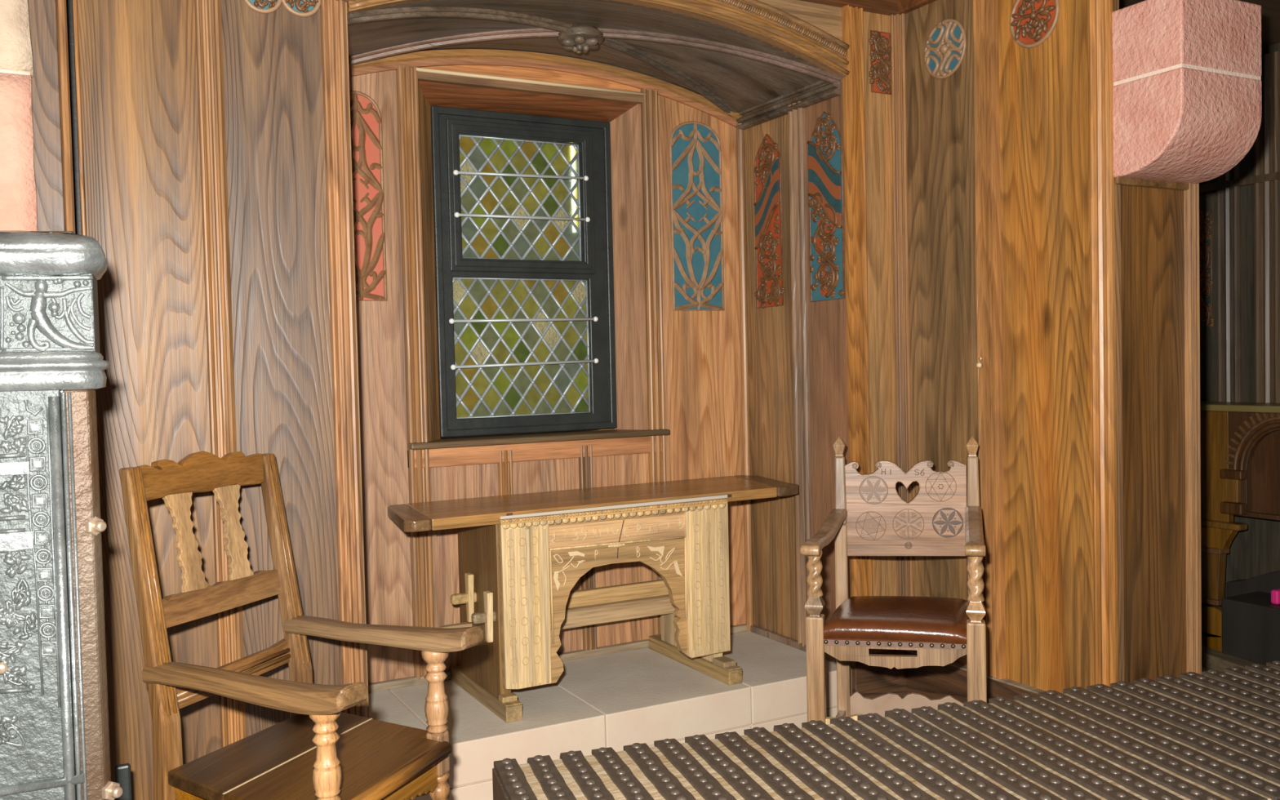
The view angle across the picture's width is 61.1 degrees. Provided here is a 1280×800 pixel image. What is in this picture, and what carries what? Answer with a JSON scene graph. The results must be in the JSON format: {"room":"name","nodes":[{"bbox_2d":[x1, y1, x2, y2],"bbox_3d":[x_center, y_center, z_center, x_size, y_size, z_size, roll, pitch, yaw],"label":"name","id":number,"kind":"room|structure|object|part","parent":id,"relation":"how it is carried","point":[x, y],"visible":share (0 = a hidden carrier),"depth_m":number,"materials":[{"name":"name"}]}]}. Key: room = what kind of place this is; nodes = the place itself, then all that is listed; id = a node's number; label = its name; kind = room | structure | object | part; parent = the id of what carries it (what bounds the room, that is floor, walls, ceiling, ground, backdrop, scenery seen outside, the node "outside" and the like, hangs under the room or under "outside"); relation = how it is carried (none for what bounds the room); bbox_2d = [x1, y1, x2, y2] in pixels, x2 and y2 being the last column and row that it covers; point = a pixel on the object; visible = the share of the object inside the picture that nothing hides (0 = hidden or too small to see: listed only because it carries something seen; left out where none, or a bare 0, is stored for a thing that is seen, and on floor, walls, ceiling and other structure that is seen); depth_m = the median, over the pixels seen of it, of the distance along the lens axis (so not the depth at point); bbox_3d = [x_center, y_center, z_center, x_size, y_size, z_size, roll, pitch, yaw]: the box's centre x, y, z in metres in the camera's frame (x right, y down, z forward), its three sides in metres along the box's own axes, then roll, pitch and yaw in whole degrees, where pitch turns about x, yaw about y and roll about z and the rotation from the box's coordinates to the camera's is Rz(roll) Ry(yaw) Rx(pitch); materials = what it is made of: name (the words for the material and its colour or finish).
{"room":"medieval sitting room","nodes":[
{"label":"medieval sitting room","id":0,"kind":"room"},
{"bbox_2d":[27,0,367,799],"bbox_3d":[-1.457,-0.053,2.889,1.344,2.700,0.420,-2,2,-28],"label":"wall","id":1,"kind":"structure","parent":0,"point":[203,145],"depth_m":2.92,"materials":[{"name":"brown wood"}]},
{"bbox_3d":[-1.403,-0.043,2.699,0.023,2.690,0.035,-2,2,-28],"label":"bead moulding","id":2,"kind":"part","parent":1,"relation":"part of","materials":[{"name":"brown wood"}]},
{"bbox_2d":[244,0,281,13],"bbox_3d":[-1.032,-1.111,2.961,0.110,0.110,0.028,-2,2,-28],"label":"roundel","id":3,"kind":"object","parent":1,"relation":"attached to","point":[264,6],"visible":1,"depth_m":2.96,"materials":[{"name":"blue paint"}]},
{"bbox_2d":[281,0,320,17],"bbox_3d":[-0.941,-1.121,3.009,0.113,0.113,0.028,-2,2,-28],"label":"roundel","id":4,"kind":"object","parent":1,"relation":"attached to","point":[301,8],"visible":1,"depth_m":3.01,"materials":[{"name":"blue paint"}]},
{"bbox_2d":[345,2,368,717],"bbox_3d":[-0.982,-0.176,3.400,0.030,2.430,0.670,-2,2,-28],"label":"wall","id":5,"kind":"structure","parent":0,"point":[345,2],"depth_m":3.11,"materials":[{"name":"brown wood"}]},
{"bbox_2d":[440,428,614,439],"bbox_3d":[-0.474,-0.549,4.354,0.908,1.650,0.170,-2,2,-28],"label":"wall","id":6,"kind":"structure","parent":0,"point":[602,428],"depth_m":4.46,"materials":[{"name":"brown wood"}]},
{"bbox_2d":[440,430,583,439],"bbox_3d":[-0.468,-0.578,4.458,1.600,1.800,0.030,-2,2,-28],"label":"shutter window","id":7,"kind":"structure","parent":6,"relation":"in","point":[572,430],"depth_m":4.44,"materials":[{"name":"black wood"}]},
{"bbox_2d":[348,57,753,693],"bbox_3d":[-0.340,-0.154,4.117,1.775,2.310,0.054,-2,2,-28],"label":"wall","id":8,"kind":"structure","parent":0,"point":[697,361],"depth_m":4.09,"materials":[{"name":"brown wood"}]},
{"bbox_2d":[349,90,387,301],"bbox_3d":[-0.978,-0.708,3.765,0.183,0.726,0.031,-2,2,-28],"label":"panel","id":9,"kind":"object","parent":8,"relation":"attached to","point":[366,120],"visible":0.65,"depth_m":3.78,"materials":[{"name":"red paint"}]},
{"bbox_3d":[-0.796,-0.088,3.865,0.075,2.176,0.028,-2,2,-28],"label":"moulding","id":10,"kind":"part","parent":8,"relation":"part of","materials":[{"name":"brown wood"}]},
{"bbox_3d":[-0.492,0.587,4.044,0.055,0.800,0.022,-2,2,-28],"label":"moulding","id":11,"kind":"part","parent":8,"relation":"part of","materials":[{"name":"brown wood"}]},
{"bbox_3d":[-0.365,0.192,4.112,1.047,0.070,0.026,-2,2,-28],"label":"rail","id":12,"kind":"part","parent":8,"relation":"part of","materials":[{"name":"brown wood"}]},
{"bbox_2d":[407,67,670,449],"bbox_3d":[-0.414,-0.517,4.148,1.049,1.357,0.250,-2,2,-28],"label":"window","id":13,"kind":"structure","parent":8,"relation":"in","point":[531,190],"depth_m":4.22,"materials":[{"name":"black metal"}]},
{"bbox_3d":[-0.707,-0.295,4.061,0.022,0.021,0.029,-2,2,-28],"label":"knob","id":14,"kind":"part","parent":13,"relation":"part of","materials":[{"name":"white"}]},
{"bbox_3d":[-0.702,-0.123,4.067,0.022,0.021,0.029,-2,2,-28],"label":"knob","id":15,"kind":"part","parent":13,"relation":"part of","materials":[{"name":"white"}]},
{"bbox_3d":[-0.689,-0.848,4.046,0.022,0.021,0.029,-2,2,-28],"label":"knob","id":16,"kind":"part","parent":13,"relation":"part of","materials":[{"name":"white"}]},
{"bbox_3d":[-0.685,-0.691,4.051,0.022,0.021,0.029,-2,2,-28],"label":"knob","id":17,"kind":"part","parent":13,"relation":"part of","materials":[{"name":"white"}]},
{"bbox_3d":[-0.468,-0.777,4.223,0.507,0.466,0.006,-2,2,-28],"label":"leaded glass","id":18,"kind":"part","parent":13,"relation":"part of","materials":[{"name":"green glass"}]},
{"bbox_3d":[-0.450,-0.488,4.237,0.738,1.231,0.060,-2,2,-28],"label":"frame","id":19,"kind":"part","parent":13,"relation":"part of","materials":[{"name":"black metal"}]},
{"bbox_3d":[-0.461,-0.206,4.239,0.567,0.533,0.006,-2,2,-28],"label":"leaded glass","id":20,"kind":"part","parent":13,"relation":"part of","materials":[{"name":"green glass"}]},
{"bbox_3d":[-0.396,-1.173,4.067,0.930,0.036,0.030,-2,2,-28],"label":"head rail","id":21,"kind":"part","parent":13,"relation":"part of","materials":[{"name":"brown wood"}]},
{"bbox_3d":[-0.388,0.147,4.148,1.049,0.028,0.200,-2,2,-28],"label":"sill","id":22,"kind":"part","parent":13,"relation":"part of","materials":[{"name":"brown wood"}]},
{"bbox_3d":[-0.313,0.986,4.153,1.775,0.028,0.032,-2,2,-28],"label":"skirting","id":23,"kind":"part","parent":8,"relation":"part of","materials":[{"name":"brown wood"}]},
{"bbox_3d":[-0.201,0.576,4.199,0.055,0.800,0.022,-2,2,-28],"label":"moulding","id":24,"kind":"part","parent":8,"relation":"part of","materials":[{"name":"brown wood"}]},
{"bbox_3d":[0.064,-0.130,4.322,0.070,2.190,0.028,-2,2,-28],"label":"moulding","id":25,"kind":"part","parent":8,"relation":"part of","materials":[{"name":"brown wood"}]},
{"bbox_2d":[669,121,724,311],"bbox_3d":[0.233,-0.747,4.409,0.246,0.766,0.031,-2,2,-28],"label":"panel","id":26,"kind":"object","parent":8,"relation":"attached to","point":[695,147],"visible":1,"depth_m":4.40,"materials":[{"name":"blue paint"}]},
{"bbox_2d":[346,0,842,119],"bbox_3d":[-0.212,-1.213,3.796,1.795,0.218,0.694,-2,2,-28],"label":"ceiling","id":27,"kind":"structure","parent":0,"point":[726,71],"depth_m":3.80,"materials":[{"name":"brown wood"}]},
{"bbox_2d":[735,80,851,666],"bbox_3d":[0.593,-0.105,4.249,0.069,2.162,0.695,-2,2,-28],"label":"wall","id":28,"kind":"structure","parent":0,"point":[797,348],"depth_m":4.22,"materials":[{"name":"brown wood"}]},
{"bbox_2d":[753,133,785,308],"bbox_3d":[0.513,-0.718,4.353,0.020,0.697,0.206,-2,2,-28],"label":"panel","id":29,"kind":"object","parent":28,"relation":"attached to","point":[770,289],"visible":1,"depth_m":4.34,"materials":[{"name":"orange paint"}]},
{"bbox_3d":[0.560,-1.147,4.195,0.035,0.075,0.640,-2,2,-28],"label":"cornice moulding","id":30,"kind":"part","parent":28,"relation":"part of","materials":[{"name":"brown wood"}]},
{"bbox_3d":[0.618,0.962,4.279,0.032,0.026,0.625,-2,2,-28],"label":"skirting","id":31,"kind":"part","parent":28,"relation":"part of","materials":[{"name":"brown wood"}]},
{"bbox_3d":[0.618,-0.089,4.185,0.026,2.092,0.085,-2,2,-28],"label":"moulding","id":32,"kind":"part","parent":28,"relation":"part of","materials":[{"name":"brown wood"}]},
{"bbox_2d":[807,111,844,302],"bbox_3d":[0.688,-0.719,4.026,0.020,0.698,0.208,-2,2,-28],"label":"panel","id":33,"kind":"object","parent":28,"relation":"attached to","point":[825,156],"visible":1,"depth_m":4.01,"materials":[{"name":"blue paint"}]},
{"bbox_2d":[798,0,937,15],"bbox_3d":[0.083,-1.387,2.312,3.215,0.085,2.255,-2,2,-28],"label":"crown molding","id":34,"kind":"structure","parent":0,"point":[887,7],"depth_m":3.93,"materials":[{"name":"brown wood"}]},
{"bbox_2d":[841,4,913,653],"bbox_3d":[0.883,-0.138,4.004,0.284,2.690,0.068,-2,2,-28],"label":"wall","id":35,"kind":"structure","parent":0,"point":[875,124],"depth_m":4.00,"materials":[{"name":"brown wood"}]},
{"bbox_2d":[336,0,849,78],"bbox_3d":[-0.074,-1.286,3.472,1.838,0.318,0.065,-2,2,-28],"label":"trim","id":36,"kind":"structure","parent":35,"relation":"attached to","point":[811,32],"depth_m":3.75,"materials":[{"name":"brown wood"}]},
{"bbox_3d":[-0.039,-1.253,3.469,1.780,0.169,0.014,-2,2,-28],"label":"arch moulding","id":37,"kind":"part","parent":36,"relation":"part of","materials":[{"name":"brown wood"}]},
{"bbox_3d":[-0.041,-1.307,3.467,1.782,0.171,0.020,-2,2,-28],"label":"arch moulding","id":38,"kind":"part","parent":36,"relation":"part of","materials":[{"name":"brown wood"}]},
{"bbox_2d":[868,30,892,94],"bbox_3d":[0.887,-1.242,3.987,0.113,0.226,0.020,-2,2,-28],"label":"panel","id":39,"kind":"object","parent":35,"relation":"attached to","point":[880,73],"visible":1,"depth_m":3.98,"materials":[{"name":"orange paint"}]},
{"bbox_3d":[0.977,-0.246,4.038,0.055,2.360,0.022,-1,2,17],"label":"corner moulding","id":40,"kind":"part","parent":35,"relation":"part of","materials":[{"name":"brown wood"}]},
{"bbox_2d":[905,0,1124,693],"bbox_3d":[1.193,-0.134,3.660,0.080,2.690,0.947,-2,2,-28],"label":"wall","id":41,"kind":"structure","parent":0,"point":[1014,197],"depth_m":3.55,"materials":[{"name":"orange wood"}]},
{"bbox_2d":[924,18,966,79],"bbox_3d":[1.072,-1.234,3.815,0.032,0.205,0.205,-2,2,-28],"label":"roundel","id":42,"kind":"object","parent":41,"relation":"attached to","point":[945,46],"visible":1,"depth_m":3.80,"materials":[{"name":"blue paint"}]},
{"bbox_3d":[1.153,-0.127,3.676,0.024,0.038,0.019,-2,2,-28],"label":"knob","id":43,"kind":"part","parent":41,"relation":"part of","materials":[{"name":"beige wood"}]},
{"bbox_3d":[1.176,-0.237,3.670,0.034,2.362,0.097,-2,2,-28],"label":"moulding","id":44,"kind":"part","parent":41,"relation":"part of","materials":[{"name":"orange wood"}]},
{"bbox_2d":[1009,0,1059,48],"bbox_3d":[1.258,-1.228,3.464,0.028,0.199,0.199,-2,2,-28],"label":"roundel","id":45,"kind":"object","parent":41,"relation":"attached to","point":[1032,22],"visible":1,"depth_m":3.46,"materials":[{"name":"orange paint"}]},
{"bbox_3d":[1.394,-0.229,3.270,0.026,2.362,0.073,-2,2,-28],"label":"moulding","id":46,"kind":"part","parent":41,"relation":"part of","materials":[{"name":"orange wood"}]},
{"bbox_2d":[1114,177,1201,684],"bbox_3d":[1.502,0.259,3.572,0.406,1.897,0.516,-2,2,-28],"label":"wall","id":47,"kind":"structure","parent":0,"point":[1160,220],"depth_m":3.36,"materials":[{"name":"brown wood"}]},
{"bbox_3d":[1.566,-0.666,3.317,0.346,0.034,0.032,-2,2,-28],"label":"cap moulding","id":48,"kind":"part","parent":47,"relation":"part of","materials":[{"name":"brown wood"}]},
{"bbox_2d":[1112,0,1262,184],"bbox_3d":[1.617,-0.911,3.208,0.365,0.489,0.232,-2,2,-28],"label":"corbel","id":49,"kind":"object","parent":47,"relation":"on","point":[1187,89],"depth_m":3.12,"materials":[{"name":"pink stone"}]},
{"bbox_3d":[1.751,0.259,3.425,0.055,1.895,0.022,-2,2,-28],"label":"post moulding","id":50,"kind":"part","parent":47,"relation":"part of","materials":[{"name":"brown wood"}]},
{"bbox_2d":[1119,0,1279,48],"bbox_3d":[0.473,-1.499,2.940,8.700,0.100,7.200,-2,2,-28],"label":"ceiling","id":51,"kind":"structure","parent":0,"point":[1270,9],"depth_m":4.38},
{"bbox_2d":[1201,665,1211,671],"bbox_3d":[0.536,1.298,3.033,8.700,0.100,7.200,-2,2,-28],"label":"floor","id":52,"kind":"structure","parent":0,"point":[1203,668],"depth_m":4.64,"materials":[{"name":"stone"}]},
{"bbox_2d":[0,230,123,799],"bbox_3d":[-1.355,0.516,1.959,0.750,1.620,0.647,-2,2,-28],"label":"fireplace","id":53,"kind":"object","parent":52,"relation":"on","point":[55,728],"visible":1,"depth_m":1.82,"materials":[{"name":"silver metal"}]},
{"bbox_2d":[0,0,37,231],"bbox_3d":[-1.660,-0.030,2.507,0.502,2.690,0.064,-2,2,-28],"label":"chimney breast","id":54,"kind":"object","parent":53,"relation":"on","point":[18,194],"visible":0.28,"depth_m":2.56,"materials":[{"name":"stone"}]},
{"bbox_3d":[-1.279,0.581,1.738,0.664,1.181,0.060,-2,2,-23],"label":"plate","id":55,"kind":"part","parent":53,"relation":"part of","materials":[{"name":"metal"}]},
{"bbox_3d":[-1.295,-0.241,1.801,0.740,0.098,0.281,-2,2,-23],"label":"crown moulding","id":56,"kind":"part","parent":53,"relation":"part of","materials":[{"name":"metal"}]},
{"bbox_3d":[-1.267,-0.040,1.750,0.738,0.071,0.140,-2,2,-23],"label":"moulding","id":57,"kind":"part","parent":53,"relation":"part of","materials":[{"name":"metal"}]},
{"bbox_2d":[115,763,132,799],"bbox_3d":[-1.174,1.068,2.480,0.032,0.475,0.020,-2,2,-28],"label":"upright","id":58,"kind":"object","parent":52,"relation":"on","point":[122,771],"visible":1,"depth_m":2.47,"materials":[{"name":"black paint"}]},
{"bbox_2d":[119,450,483,799],"bbox_3d":[-0.790,0.710,2.495,0.755,1.171,0.554,0,2,29],"label":"armchair","id":59,"kind":"object","parent":52,"relation":"on","point":[322,752],"visible":1,"depth_m":2.51,"materials":[{"name":"brown wood"}]},
{"bbox_3d":[-1.101,0.729,2.456,0.153,1.150,0.054,0,2,34],"label":"post","id":60,"kind":"part","parent":59,"relation":"part of","materials":[{"name":"brown wood"}]},
{"bbox_3d":[-1.080,0.177,2.660,0.041,0.103,0.412,0,2,24],"label":"rail","id":61,"kind":"part","parent":59,"relation":"part of","materials":[{"name":"brown wood"}]},
{"bbox_3d":[-1.026,0.480,2.656,0.035,0.078,0.396,0,2,24],"label":"rail","id":62,"kind":"part","parent":59,"relation":"part of","materials":[{"name":"brown wood"}]},
{"bbox_3d":[-0.993,0.665,2.655,0.033,0.074,0.398,0,2,23],"label":"rail","id":63,"kind":"part","parent":59,"relation":"part of","materials":[{"name":"brown wood"}]},
{"bbox_3d":[-0.980,0.667,2.649,0.014,0.036,0.392,0,2,23],"label":"rail moulding","id":64,"kind":"part","parent":59,"relation":"part of","materials":[{"name":"brown wood"}]},
{"bbox_3d":[-0.827,0.595,2.288,0.617,0.069,0.083,0,2,30],"label":"arm","id":65,"kind":"part","parent":59,"relation":"part of","materials":[{"name":"brown wood"}]},
{"bbox_3d":[-0.929,0.715,2.858,0.161,1.144,0.054,0,2,34],"label":"post","id":66,"kind":"part","parent":59,"relation":"part of","materials":[{"name":"brown wood"}]},
{"bbox_3d":[-0.625,0.951,2.189,0.065,0.684,0.065,-2,2,-28],"label":"post","id":67,"kind":"part","parent":59,"relation":"part of","materials":[{"name":"brown wood"}]},
{"bbox_3d":[-0.648,0.568,2.685,0.603,0.071,0.079,0,2,30],"label":"arm","id":68,"kind":"part","parent":59,"relation":"part of","materials":[{"name":"brown wood"}]},
{"bbox_3d":[-0.483,0.934,2.607,0.065,0.684,0.065,-2,2,-28],"label":"post","id":69,"kind":"part","parent":59,"relation":"part of","materials":[{"name":"brown wood"}]},
{"bbox_2d":[368,631,852,799],"bbox_3d":[-0.581,1.137,3.666,2.734,0.230,0.725,-2,2,-28],"label":"platform","id":70,"kind":"object","parent":52,"relation":"on","point":[618,700],"visible":0.44,"depth_m":3.69,"materials":[{"name":"tile"}]},
{"bbox_2d":[387,475,798,722],"bbox_3d":[-0.106,0.672,3.895,1.587,0.662,0.589,-2,2,-28],"label":"trestle table","id":71,"kind":"object","parent":70,"relation":"on","point":[521,557],"visible":1,"depth_m":3.70,"materials":[{"name":"brown wood"}]},
{"bbox_3d":[-0.071,0.361,3.684,0.862,0.014,0.020,-2,2,-28],"label":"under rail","id":72,"kind":"part","parent":71,"relation":"part of","materials":[{"name":"beige wood"}]},
{"bbox_2d":[492,660,1279,799],"bbox_3d":[0.802,0.970,2.099,2.071,0.607,0.632,-2,2,-17],"label":"chest","id":73,"kind":"object","parent":52,"relation":"on","point":[1212,734],"visible":1,"depth_m":2.08,"materials":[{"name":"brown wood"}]},
{"bbox_2d":[800,435,986,724],"bbox_3d":[0.803,0.679,3.386,0.521,1.102,0.565,-1,2,16],"label":"armchair","id":74,"kind":"object","parent":52,"relation":"on","point":[868,517],"visible":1,"depth_m":3.50,"materials":[{"name":"brown wood"}]},
{"bbox_3d":[0.522,0.546,3.241,0.054,0.197,0.054,-1,2,17],"label":"twisted post","id":75,"kind":"part","parent":74,"relation":"part of","materials":[{"name":"brown wood"}]},
{"bbox_3d":[0.531,0.942,3.255,0.053,0.597,0.053,-1,2,16],"label":"leg","id":76,"kind":"part","parent":74,"relation":"part of","materials":[{"name":"brown wood"}]},
{"bbox_3d":[0.582,0.410,3.403,0.056,0.077,0.492,-1,2,21],"label":"arm","id":77,"kind":"part","parent":74,"relation":"part of","materials":[{"name":"brown wood"}]},
{"bbox_3d":[0.672,0.302,3.642,0.042,0.228,0.042,-1,2,11],"label":"post","id":78,"kind":"part","parent":74,"relation":"part of","materials":[{"name":"brown wood"}]},
{"bbox_3d":[0.684,0.820,3.659,0.044,0.808,0.044,-1,2,11],"label":"post","id":79,"kind":"part","parent":74,"relation":"part of","materials":[{"name":"brown wood"}]},
{"bbox_3d":[0.810,0.673,3.384,0.408,0.063,0.476,-1,2,18],"label":"leather seat","id":80,"kind":"part","parent":74,"relation":"part of","materials":[{"name":"brown leather"}]},
{"bbox_3d":[1.103,0.812,3.574,0.044,0.811,0.044,-1,2,11],"label":"post","id":81,"kind":"part","parent":74,"relation":"part of","materials":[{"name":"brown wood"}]},
{"bbox_3d":[1.092,0.295,3.557,0.042,0.223,0.042,-1,2,11],"label":"post","id":82,"kind":"part","parent":74,"relation":"part of","materials":[{"name":"brown wood"}]},
{"bbox_3d":[0.965,0.534,3.118,0.076,0.206,0.076,-2,2,-28],"label":"twisted post","id":83,"kind":"part","parent":74,"relation":"part of","materials":[{"name":"brown wood"}]},
{"bbox_3d":[1.016,0.393,3.295,0.056,0.077,0.523,-1,2,17],"label":"arm","id":84,"kind":"part","parent":74,"relation":"part of","materials":[{"name":"brown wood"}]},
{"bbox_3d":[0.974,0.935,3.131,0.053,0.599,0.053,-1,2,16],"label":"leg","id":85,"kind":"part","parent":74,"relation":"part of","materials":[{"name":"brown wood"}]},
{"bbox_2d":[850,649,1046,703],"bbox_3d":[1.119,1.081,3.647,0.290,0.268,0.925,-2,2,-28],"label":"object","id":86,"kind":"structure","parent":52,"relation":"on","point":[932,682],"depth_m":3.96,"materials":[{"name":"brown wood"}]},
{"bbox_2d":[1201,644,1255,671],"bbox_3d":[2.512,1.124,4.532,0.090,0.060,0.769,-2,2,-13],"label":"kerb","id":87,"kind":"object","parent":52,"relation":"on","point":[1213,659],"visible":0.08,"depth_m":4.61,"materials":[{"name":"brown wood"}]},
{"bbox_2d":[1200,400,1279,651],"bbox_3d":[2.811,0.583,4.577,0.275,1.125,1.177,-2,2,-28],"label":"cabinet","id":88,"kind":"object","parent":52,"relation":"on","point":[1240,442],"visible":0.79,"depth_m":4.77,"materials":[{"name":"brown wood"}]},
{"bbox_3d":[2.555,0.554,4.902,0.070,0.030,0.362,-2,2,-28],"label":"bracket moulding","id":89,"kind":"part","parent":88,"relation":"part of","materials":[{"name":"brown wood"}]},
{"bbox_2d":[1200,400,1279,413],"bbox_3d":[2.799,0.036,4.559,0.275,0.030,1.177,-2,2,-28],"label":"shelf","id":90,"kind":"object","parent":88,"relation":"attached to","point":[1205,406],"depth_m":4.72,"materials":[{"name":"brown wood"}]},
{"bbox_3d":[2.706,0.209,4.564,0.016,0.285,0.440,-2,2,-28],"label":"arch moulding","id":91,"kind":"part","parent":88,"relation":"part of","materials":[{"name":"brown wood"}]},
{"bbox_3d":[2.707,0.222,4.565,0.024,0.259,0.388,-2,2,-28],"label":"arch moulding","id":92,"kind":"part","parent":88,"relation":"part of","materials":[{"name":"brown wood"}]},
{"bbox_3d":[2.842,0.285,4.417,0.020,0.456,0.875,-2,2,-28],"label":"panel","id":93,"kind":"part","parent":88,"relation":"part of","materials":[{"name":"brown wood"}]},
{"bbox_2d":[1221,591,1279,666],"bbox_3d":[2.962,1.009,4.073,0.258,0.299,1.480,-2,2,-28],"label":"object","id":94,"kind":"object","parent":52,"relation":"on","point":[1251,622],"depth_m":4.56,"materials":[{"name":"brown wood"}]},
{"bbox_2d":[1271,588,1279,604],"bbox_3d":[2.667,0.821,4.530,0.060,0.060,0.036,-2,2,-28],"label":"box","id":95,"kind":"object","parent":94,"relation":"on","point":[1275,593],"visible":1,"depth_m":4.51,"materials":[{"name":"pink plastic"}]},
{"bbox_2d":[1226,570,1279,597],"bbox_3d":[2.787,0.926,4.783,0.100,0.453,0.362,-2,2,-28],"label":"seat","id":96,"kind":"object","parent":52,"relation":"on","point":[1267,582],"visible":0.3,"depth_m":4.79,"materials":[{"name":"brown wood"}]},
{"bbox_2d":[1199,43,1279,606],"bbox_3d":[3.213,-0.199,4.087,0.080,2.700,6.200,-2,2,-28],"label":"wall","id":97,"kind":"structure","parent":0,"point":[1240,355],"depth_m":4.91,"materials":[{"name":"brown wood"}]},
{"bbox_2d":[1199,208,1214,328],"bbox_3d":[2.645,-0.612,5.091,0.020,0.553,0.107,-2,2,-28],"label":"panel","id":98,"kind":"object","parent":97,"relation":"attached to","point":[1206,223],"visible":0.86,"depth_m":5.07,"materials":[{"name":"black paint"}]},
{"bbox_3d":[2.695,-0.697,4.971,0.030,1.660,0.110,-2,2,-28],"label":"moulding","id":99,"kind":"part","parent":97,"relation":"part of","materials":[{"name":"brown wood"}]},
{"bbox_3d":[2.658,-0.987,5.019,0.030,0.032,0.650,-2,2,-28],"label":"moulding","id":100,"kind":"part","parent":97,"relation":"part of","materials":[{"name":"brown wood"}]},
{"bbox_3d":[2.781,-0.693,4.809,0.030,1.660,0.120,-2,2,-28],"label":"moulding","id":101,"kind":"part","parent":97,"relation":"part of","materials":[{"name":"brown wood"}]}
]}

